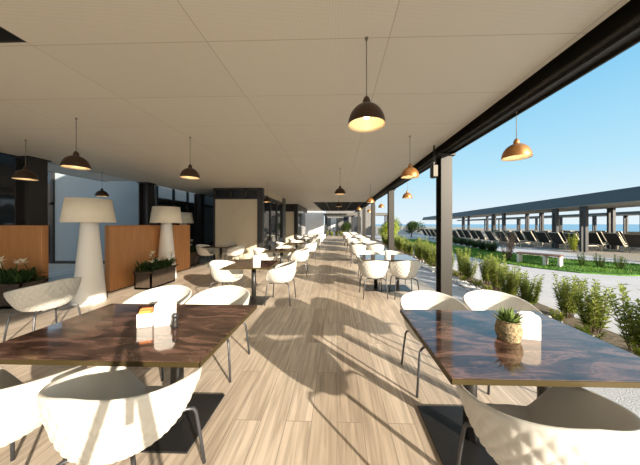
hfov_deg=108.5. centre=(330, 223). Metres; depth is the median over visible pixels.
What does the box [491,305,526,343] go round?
potted succulent
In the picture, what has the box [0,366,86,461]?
tub chair
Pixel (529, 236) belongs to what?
lounger
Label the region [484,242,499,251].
bush
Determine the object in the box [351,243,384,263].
marble table
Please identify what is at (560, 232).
lounger
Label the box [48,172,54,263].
window frame
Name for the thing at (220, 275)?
tub chair
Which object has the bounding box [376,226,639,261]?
ground
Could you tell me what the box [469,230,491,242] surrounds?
lounger
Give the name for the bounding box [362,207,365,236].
steel column
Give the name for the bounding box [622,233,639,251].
lounger
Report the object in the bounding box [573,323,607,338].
plant
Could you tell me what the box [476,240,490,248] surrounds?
bush
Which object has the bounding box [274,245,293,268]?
tub chair
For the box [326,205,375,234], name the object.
wall
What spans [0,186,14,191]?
trim
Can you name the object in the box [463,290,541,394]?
tub chair
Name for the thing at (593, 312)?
feathery shrub
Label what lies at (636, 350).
plant
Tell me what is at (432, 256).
feathery shrub
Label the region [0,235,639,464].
floor
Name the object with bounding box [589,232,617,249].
lounger
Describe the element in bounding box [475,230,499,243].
lounger
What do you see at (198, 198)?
column
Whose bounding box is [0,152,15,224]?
wall
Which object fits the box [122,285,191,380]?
tub chair
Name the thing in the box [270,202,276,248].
trim
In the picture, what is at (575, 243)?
shrub
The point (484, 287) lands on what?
plant
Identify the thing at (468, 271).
feathery shrub
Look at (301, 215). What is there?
window
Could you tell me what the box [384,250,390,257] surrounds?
napkin holder
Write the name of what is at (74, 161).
pendant lamp
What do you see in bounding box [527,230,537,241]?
lounger
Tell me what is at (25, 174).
pendant lamp
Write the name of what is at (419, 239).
feathery shrub
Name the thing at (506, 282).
feathery shrub
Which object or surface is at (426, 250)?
feathery shrub
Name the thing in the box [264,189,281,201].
lintel
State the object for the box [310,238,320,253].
tub chair
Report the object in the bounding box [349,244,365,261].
tub chair
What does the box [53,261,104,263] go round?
baseboard
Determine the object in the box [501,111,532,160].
pendant lamp
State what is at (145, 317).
caddy
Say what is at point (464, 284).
pebbles
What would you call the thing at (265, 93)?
ceiling
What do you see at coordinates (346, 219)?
window
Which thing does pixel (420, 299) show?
tub chair
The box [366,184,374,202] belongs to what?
pendant lamp
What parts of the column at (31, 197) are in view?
cap plate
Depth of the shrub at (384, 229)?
19.61 m
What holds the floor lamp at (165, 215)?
on the floor
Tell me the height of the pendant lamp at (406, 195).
0.540 m
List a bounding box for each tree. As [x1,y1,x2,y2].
[340,222,350,231]
[380,218,399,230]
[404,221,424,236]
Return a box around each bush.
[452,237,461,243]
[456,237,464,244]
[463,238,471,246]
[468,239,479,247]
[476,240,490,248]
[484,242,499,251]
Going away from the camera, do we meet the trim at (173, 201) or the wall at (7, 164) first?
the wall at (7, 164)
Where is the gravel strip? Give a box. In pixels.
[370,240,639,416]
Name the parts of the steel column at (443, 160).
cap plate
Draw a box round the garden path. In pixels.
[366,235,639,335]
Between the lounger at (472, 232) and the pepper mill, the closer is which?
the pepper mill
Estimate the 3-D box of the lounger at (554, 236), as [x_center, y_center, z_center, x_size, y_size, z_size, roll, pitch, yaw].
[14.927,1.046,14.635,1.744,1.067,0.700,0,0,-3]
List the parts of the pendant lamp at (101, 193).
lamp shade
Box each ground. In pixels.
[324,226,419,234]
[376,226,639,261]
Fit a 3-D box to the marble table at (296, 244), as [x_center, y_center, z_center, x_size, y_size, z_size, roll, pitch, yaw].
[-1.431,1.175,9.644,0.860,0.750,0.860,0,0,2]
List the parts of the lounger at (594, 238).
backrest, frame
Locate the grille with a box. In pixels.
[433,165,437,175]
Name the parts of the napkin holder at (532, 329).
plate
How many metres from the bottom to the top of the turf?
0.115 m
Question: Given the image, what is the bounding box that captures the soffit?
[48,163,137,181]
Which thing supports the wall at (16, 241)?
on the floor
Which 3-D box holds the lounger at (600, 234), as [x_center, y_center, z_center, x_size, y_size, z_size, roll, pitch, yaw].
[19.360,1.046,16.143,1.744,1.067,0.700,0,0,-4]
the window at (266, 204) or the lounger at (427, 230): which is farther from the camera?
the lounger at (427, 230)
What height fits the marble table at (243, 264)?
0.750 m
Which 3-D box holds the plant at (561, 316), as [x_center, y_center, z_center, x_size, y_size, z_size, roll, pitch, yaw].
[3.590,1.459,3.643,0.324,0.185,0.243,0,0,-42]
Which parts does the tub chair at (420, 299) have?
leg, leg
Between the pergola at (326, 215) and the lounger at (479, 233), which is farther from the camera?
the pergola at (326, 215)
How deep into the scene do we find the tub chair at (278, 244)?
9.45 m
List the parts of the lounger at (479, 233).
backrest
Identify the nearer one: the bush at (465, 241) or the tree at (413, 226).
the bush at (465, 241)
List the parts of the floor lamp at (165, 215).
lamp shade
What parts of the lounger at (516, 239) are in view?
backrest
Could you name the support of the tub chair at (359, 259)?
on the floor
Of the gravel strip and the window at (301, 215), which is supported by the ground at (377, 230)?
the gravel strip
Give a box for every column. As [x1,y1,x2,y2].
[10,156,51,224]
[136,182,156,224]
[193,194,205,255]
[357,210,359,233]
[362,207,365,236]
[371,201,375,240]
[386,189,395,250]
[435,153,455,295]
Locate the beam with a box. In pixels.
[354,0,639,212]
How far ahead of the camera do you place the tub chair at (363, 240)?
12.07 m
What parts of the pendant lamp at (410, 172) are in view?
lamp shade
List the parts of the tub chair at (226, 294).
leg, leg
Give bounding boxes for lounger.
[425,229,432,238]
[429,229,435,238]
[452,230,472,240]
[456,229,476,240]
[462,230,483,241]
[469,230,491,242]
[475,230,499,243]
[484,231,510,243]
[495,231,523,245]
[505,231,535,247]
[512,231,538,244]
[522,231,551,245]
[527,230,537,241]
[534,231,565,247]
[547,232,568,248]
[551,231,567,245]
[563,233,603,250]
[589,231,622,246]
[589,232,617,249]
[602,233,627,251]
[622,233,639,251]
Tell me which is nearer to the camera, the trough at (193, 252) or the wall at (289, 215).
the trough at (193, 252)
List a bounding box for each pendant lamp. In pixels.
[11,140,38,180]
[60,118,90,169]
[95,172,108,196]
[180,137,199,179]
[263,196,270,201]
[335,168,345,194]
[348,37,385,132]
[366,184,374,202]
[401,136,418,178]
[402,180,411,198]
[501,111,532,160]
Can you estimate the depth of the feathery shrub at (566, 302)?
3.79 m
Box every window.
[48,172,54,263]
[158,201,193,245]
[217,190,256,197]
[264,201,280,253]
[298,210,304,236]
[331,218,335,234]
[344,217,348,231]
[354,217,360,232]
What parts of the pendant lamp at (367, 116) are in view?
cord, lamp shade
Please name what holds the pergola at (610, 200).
on the ground at (634, 254)
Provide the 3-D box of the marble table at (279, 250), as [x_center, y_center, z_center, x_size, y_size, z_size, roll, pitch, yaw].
[-1.521,1.175,7.145,0.860,0.750,0.860,0,0,2]
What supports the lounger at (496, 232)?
on the ground at (634, 254)
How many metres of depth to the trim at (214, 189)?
9.29 m
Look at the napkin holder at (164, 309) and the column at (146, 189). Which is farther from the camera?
the column at (146, 189)
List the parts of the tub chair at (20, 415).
leg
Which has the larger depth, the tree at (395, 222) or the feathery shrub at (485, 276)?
the tree at (395, 222)
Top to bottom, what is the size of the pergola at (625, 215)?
2.800 m
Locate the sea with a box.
[376,224,639,231]
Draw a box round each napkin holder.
[154,299,175,326]
[253,255,260,264]
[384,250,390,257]
[516,311,540,340]
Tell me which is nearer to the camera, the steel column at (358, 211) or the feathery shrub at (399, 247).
the feathery shrub at (399, 247)
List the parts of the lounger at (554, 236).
backrest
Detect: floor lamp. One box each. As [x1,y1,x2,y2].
[59,197,115,306]
[149,206,182,277]
[180,212,193,224]
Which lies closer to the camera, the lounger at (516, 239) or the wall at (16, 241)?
the wall at (16, 241)
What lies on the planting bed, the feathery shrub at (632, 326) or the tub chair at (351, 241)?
the feathery shrub at (632, 326)
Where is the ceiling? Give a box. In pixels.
[0,0,629,210]
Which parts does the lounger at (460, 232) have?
backrest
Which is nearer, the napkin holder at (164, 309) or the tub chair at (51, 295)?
the napkin holder at (164, 309)
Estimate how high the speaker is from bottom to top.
0.600 m
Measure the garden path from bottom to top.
0.120 m
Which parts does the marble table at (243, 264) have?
post, plate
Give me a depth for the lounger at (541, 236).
15.59 m
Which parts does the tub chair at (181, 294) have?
leg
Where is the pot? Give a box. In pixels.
[494,318,523,343]
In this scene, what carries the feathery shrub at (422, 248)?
on the planting bed
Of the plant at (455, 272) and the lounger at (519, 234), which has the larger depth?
the lounger at (519, 234)
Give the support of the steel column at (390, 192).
on the floor
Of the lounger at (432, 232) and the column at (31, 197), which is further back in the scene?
the lounger at (432, 232)
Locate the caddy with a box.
[137,307,153,327]
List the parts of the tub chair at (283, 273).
leg, leg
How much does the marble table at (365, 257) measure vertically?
0.750 m
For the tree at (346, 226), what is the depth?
30.77 m
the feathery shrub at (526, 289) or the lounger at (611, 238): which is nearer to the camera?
the feathery shrub at (526, 289)
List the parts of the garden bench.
leg, leg, leg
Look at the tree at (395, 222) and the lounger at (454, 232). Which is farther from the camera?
the tree at (395, 222)
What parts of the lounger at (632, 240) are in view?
backrest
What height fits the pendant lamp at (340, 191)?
0.680 m
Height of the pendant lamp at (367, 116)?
0.680 m
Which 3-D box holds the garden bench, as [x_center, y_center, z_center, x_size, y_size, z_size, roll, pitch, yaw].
[7.968,1.340,8.805,0.418,0.420,1.296,0,0,-34]
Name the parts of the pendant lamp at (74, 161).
lamp shade, cord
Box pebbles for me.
[404,254,633,352]
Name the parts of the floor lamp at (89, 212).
lamp shade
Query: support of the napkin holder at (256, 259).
on the marble table at (243, 264)
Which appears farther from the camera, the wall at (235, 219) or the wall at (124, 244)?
the wall at (235, 219)
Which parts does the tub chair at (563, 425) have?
leg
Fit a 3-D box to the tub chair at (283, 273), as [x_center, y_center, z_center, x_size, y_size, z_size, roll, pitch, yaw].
[-0.978,1.147,4.609,0.583,0.809,0.651,0,0,3]
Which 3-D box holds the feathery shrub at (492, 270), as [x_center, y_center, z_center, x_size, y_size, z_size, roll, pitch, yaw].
[3.908,1.134,5.391,0.558,0.837,0.462,0,0,-42]
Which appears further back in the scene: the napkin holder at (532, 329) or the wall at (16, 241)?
the wall at (16, 241)
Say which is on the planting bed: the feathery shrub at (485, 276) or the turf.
the feathery shrub at (485, 276)
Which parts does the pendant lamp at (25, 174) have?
lamp shade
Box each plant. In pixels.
[452,270,459,276]
[471,278,482,285]
[481,285,491,289]
[549,307,567,320]
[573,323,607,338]
[627,337,639,355]
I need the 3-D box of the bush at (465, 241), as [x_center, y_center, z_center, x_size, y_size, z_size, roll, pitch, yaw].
[9.405,1.256,15.759,0.783,0.594,0.727,0,0,36]
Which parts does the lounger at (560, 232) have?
backrest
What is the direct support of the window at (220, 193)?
in the wall at (235, 219)
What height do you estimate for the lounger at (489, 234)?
1.067 m
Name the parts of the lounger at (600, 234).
backrest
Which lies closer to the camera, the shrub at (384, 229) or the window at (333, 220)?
the shrub at (384, 229)
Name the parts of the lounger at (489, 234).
backrest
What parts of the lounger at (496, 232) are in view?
backrest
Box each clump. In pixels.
[577,252,585,264]
[592,253,606,266]
[613,253,628,268]
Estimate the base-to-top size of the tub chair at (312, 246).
0.809 m
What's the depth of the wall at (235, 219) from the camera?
9.29 m
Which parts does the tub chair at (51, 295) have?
leg, leg, leg, leg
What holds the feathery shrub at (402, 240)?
on the planting bed
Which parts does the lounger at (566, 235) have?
backrest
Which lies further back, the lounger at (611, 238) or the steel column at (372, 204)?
the lounger at (611, 238)
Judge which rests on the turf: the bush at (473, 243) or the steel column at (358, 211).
the bush at (473, 243)
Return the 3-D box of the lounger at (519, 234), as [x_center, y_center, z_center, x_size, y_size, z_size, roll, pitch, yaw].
[15.148,1.046,17.847,1.744,1.067,0.700,0,0,-9]
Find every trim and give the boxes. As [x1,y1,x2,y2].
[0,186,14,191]
[155,185,212,224]
[213,188,256,259]
[257,188,285,255]
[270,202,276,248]
[286,204,306,238]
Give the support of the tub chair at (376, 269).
on the floor
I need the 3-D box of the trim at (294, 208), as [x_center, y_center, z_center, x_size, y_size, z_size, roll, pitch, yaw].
[-3.135,0.050,19.370,1.650,3.000,5.450,0,0,2]
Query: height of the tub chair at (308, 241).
0.809 m
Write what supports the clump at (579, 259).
on the turf
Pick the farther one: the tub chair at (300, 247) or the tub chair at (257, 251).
the tub chair at (300, 247)
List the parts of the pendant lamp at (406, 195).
lamp shade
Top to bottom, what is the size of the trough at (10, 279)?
0.941 m
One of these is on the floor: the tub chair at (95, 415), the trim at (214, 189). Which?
the tub chair at (95, 415)
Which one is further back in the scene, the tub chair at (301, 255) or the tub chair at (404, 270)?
the tub chair at (301, 255)
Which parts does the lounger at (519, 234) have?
backrest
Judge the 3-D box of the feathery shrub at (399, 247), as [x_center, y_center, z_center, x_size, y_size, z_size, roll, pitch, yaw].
[3.983,1.072,13.016,0.639,0.959,0.531,0,0,36]
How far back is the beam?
2.13 m
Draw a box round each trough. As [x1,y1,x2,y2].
[0,256,48,308]
[133,250,178,289]
[190,239,198,265]
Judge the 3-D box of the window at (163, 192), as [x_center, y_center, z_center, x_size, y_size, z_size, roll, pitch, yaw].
[-9.847,-0.450,12.780,0.200,4.000,7.000,0,0,2]
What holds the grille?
attached to the speaker
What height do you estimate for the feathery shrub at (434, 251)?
0.822 m
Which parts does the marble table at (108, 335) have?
post, plate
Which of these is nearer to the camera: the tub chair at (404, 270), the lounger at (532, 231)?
the tub chair at (404, 270)
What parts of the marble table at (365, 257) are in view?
post, plate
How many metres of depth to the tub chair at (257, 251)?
7.06 m
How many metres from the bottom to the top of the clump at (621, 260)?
0.537 m
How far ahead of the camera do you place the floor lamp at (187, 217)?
9.70 m
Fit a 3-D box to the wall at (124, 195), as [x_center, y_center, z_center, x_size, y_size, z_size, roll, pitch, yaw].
[-11.448,-0.325,9.198,8.600,3.750,0.250,0,0,2]
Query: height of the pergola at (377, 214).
3.200 m
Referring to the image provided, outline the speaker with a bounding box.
[430,145,441,178]
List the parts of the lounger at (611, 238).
backrest, frame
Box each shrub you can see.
[378,226,396,236]
[396,235,405,250]
[401,239,408,252]
[402,241,409,253]
[406,241,413,254]
[414,237,427,248]
[414,242,424,259]
[420,241,432,260]
[423,243,433,262]
[429,247,434,264]
[432,245,435,263]
[456,247,470,274]
[457,255,478,279]
[478,254,498,284]
[486,254,507,290]
[496,263,521,295]
[499,233,515,259]
[512,270,544,302]
[550,272,587,317]
[567,233,578,251]
[570,277,616,333]
[605,281,639,351]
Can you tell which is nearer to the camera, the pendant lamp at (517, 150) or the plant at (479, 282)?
the pendant lamp at (517, 150)
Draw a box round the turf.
[409,239,639,275]
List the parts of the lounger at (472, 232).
backrest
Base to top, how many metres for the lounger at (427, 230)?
1.067 m
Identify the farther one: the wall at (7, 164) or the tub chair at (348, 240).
the tub chair at (348, 240)
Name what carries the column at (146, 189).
on the floor
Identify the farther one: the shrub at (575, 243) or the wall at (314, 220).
the wall at (314, 220)
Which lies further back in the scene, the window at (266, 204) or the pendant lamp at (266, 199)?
the window at (266, 204)
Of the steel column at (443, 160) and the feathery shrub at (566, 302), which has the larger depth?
the steel column at (443, 160)
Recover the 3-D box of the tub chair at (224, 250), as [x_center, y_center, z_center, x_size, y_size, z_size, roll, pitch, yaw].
[-4.048,1.147,9.010,0.651,0.809,0.583,0,0,9]
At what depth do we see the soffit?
6.93 m
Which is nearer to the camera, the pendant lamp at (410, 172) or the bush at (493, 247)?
the pendant lamp at (410, 172)
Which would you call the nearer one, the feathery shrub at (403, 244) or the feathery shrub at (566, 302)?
the feathery shrub at (566, 302)
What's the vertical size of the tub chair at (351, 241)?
0.809 m
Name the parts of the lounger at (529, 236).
backrest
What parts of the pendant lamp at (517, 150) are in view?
lamp shade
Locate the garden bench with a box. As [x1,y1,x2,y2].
[516,252,563,266]
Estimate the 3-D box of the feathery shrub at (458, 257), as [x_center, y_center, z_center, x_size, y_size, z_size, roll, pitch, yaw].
[4.009,1.123,6.957,0.470,0.857,0.565,0,0,42]
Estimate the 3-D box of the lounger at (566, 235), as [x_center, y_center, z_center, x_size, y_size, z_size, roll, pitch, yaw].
[14.876,1.046,13.570,1.744,1.067,0.700,0,0,-3]
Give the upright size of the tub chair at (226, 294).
0.809 m
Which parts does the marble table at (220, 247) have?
post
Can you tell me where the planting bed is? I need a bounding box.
[366,236,637,354]
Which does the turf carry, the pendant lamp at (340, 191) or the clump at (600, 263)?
the clump at (600, 263)
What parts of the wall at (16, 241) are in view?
rail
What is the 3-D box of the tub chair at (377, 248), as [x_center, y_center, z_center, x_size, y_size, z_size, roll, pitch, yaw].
[1.682,1.147,8.643,0.651,0.809,0.583,0,0,1]
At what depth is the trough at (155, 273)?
5.52 m
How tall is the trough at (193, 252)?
0.977 m
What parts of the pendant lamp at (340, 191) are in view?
lamp shade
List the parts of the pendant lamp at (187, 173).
lamp shade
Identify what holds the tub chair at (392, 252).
on the floor
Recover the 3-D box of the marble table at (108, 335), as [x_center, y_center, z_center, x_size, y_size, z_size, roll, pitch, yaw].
[-1.480,1.175,1.822,1.480,0.750,0.950,0,0,2]
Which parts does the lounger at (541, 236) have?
backrest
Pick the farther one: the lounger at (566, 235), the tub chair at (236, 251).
the lounger at (566, 235)
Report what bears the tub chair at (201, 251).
on the floor
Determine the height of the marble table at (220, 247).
0.750 m
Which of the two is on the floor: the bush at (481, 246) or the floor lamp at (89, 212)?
the floor lamp at (89, 212)
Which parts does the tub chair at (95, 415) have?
leg, leg, leg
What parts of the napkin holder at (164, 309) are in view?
plate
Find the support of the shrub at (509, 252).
on the turf
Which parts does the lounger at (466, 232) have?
backrest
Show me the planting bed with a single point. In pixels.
(612, 338)
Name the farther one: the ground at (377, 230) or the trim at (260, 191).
the ground at (377, 230)
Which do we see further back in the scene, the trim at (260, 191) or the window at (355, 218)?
the window at (355, 218)
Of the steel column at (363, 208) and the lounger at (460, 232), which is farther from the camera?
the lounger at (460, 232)
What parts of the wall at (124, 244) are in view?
panel, rail, panel, panel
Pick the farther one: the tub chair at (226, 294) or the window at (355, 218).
the window at (355, 218)
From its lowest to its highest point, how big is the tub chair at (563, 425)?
0.809 m
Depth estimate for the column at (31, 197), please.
5.05 m
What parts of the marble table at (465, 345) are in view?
plate, post, post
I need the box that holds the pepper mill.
[171,313,178,328]
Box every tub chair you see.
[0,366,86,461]
[3,277,81,341]
[37,366,205,464]
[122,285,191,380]
[185,285,249,382]
[195,244,215,267]
[209,260,243,288]
[217,242,236,261]
[227,244,244,260]
[253,248,273,266]
[264,261,296,305]
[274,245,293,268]
[276,242,289,259]
[290,248,308,275]
[291,240,303,249]
[300,237,310,252]
[304,242,316,258]
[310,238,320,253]
[345,238,357,252]
[349,241,362,256]
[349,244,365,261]
[356,250,379,283]
[358,238,369,242]
[358,260,388,299]
[366,244,383,253]
[380,250,405,283]
[388,261,419,299]
[400,290,468,397]
[456,385,639,464]
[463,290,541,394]
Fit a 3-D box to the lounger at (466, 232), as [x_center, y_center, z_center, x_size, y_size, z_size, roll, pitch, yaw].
[12.959,1.046,20.925,1.744,1.067,0.700,0,0,-10]
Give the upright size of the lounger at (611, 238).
1.067 m
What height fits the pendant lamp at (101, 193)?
0.680 m
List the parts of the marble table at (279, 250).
post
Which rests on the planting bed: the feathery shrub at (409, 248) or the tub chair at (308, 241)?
the feathery shrub at (409, 248)
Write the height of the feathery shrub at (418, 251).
0.766 m
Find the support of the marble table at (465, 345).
on the floor
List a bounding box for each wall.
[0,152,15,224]
[0,225,48,281]
[48,172,138,262]
[104,225,189,292]
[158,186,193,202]
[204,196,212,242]
[215,199,256,261]
[286,212,293,242]
[305,211,323,236]
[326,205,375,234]
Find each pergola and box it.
[323,213,356,235]
[376,213,386,222]
[422,186,639,251]
[457,211,639,232]
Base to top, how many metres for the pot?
0.135 m
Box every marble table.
[0,304,256,453]
[202,245,237,259]
[222,260,279,304]
[263,248,297,263]
[284,242,307,261]
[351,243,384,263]
[359,254,419,291]
[400,309,639,464]
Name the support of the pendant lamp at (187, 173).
hanging from the ceiling

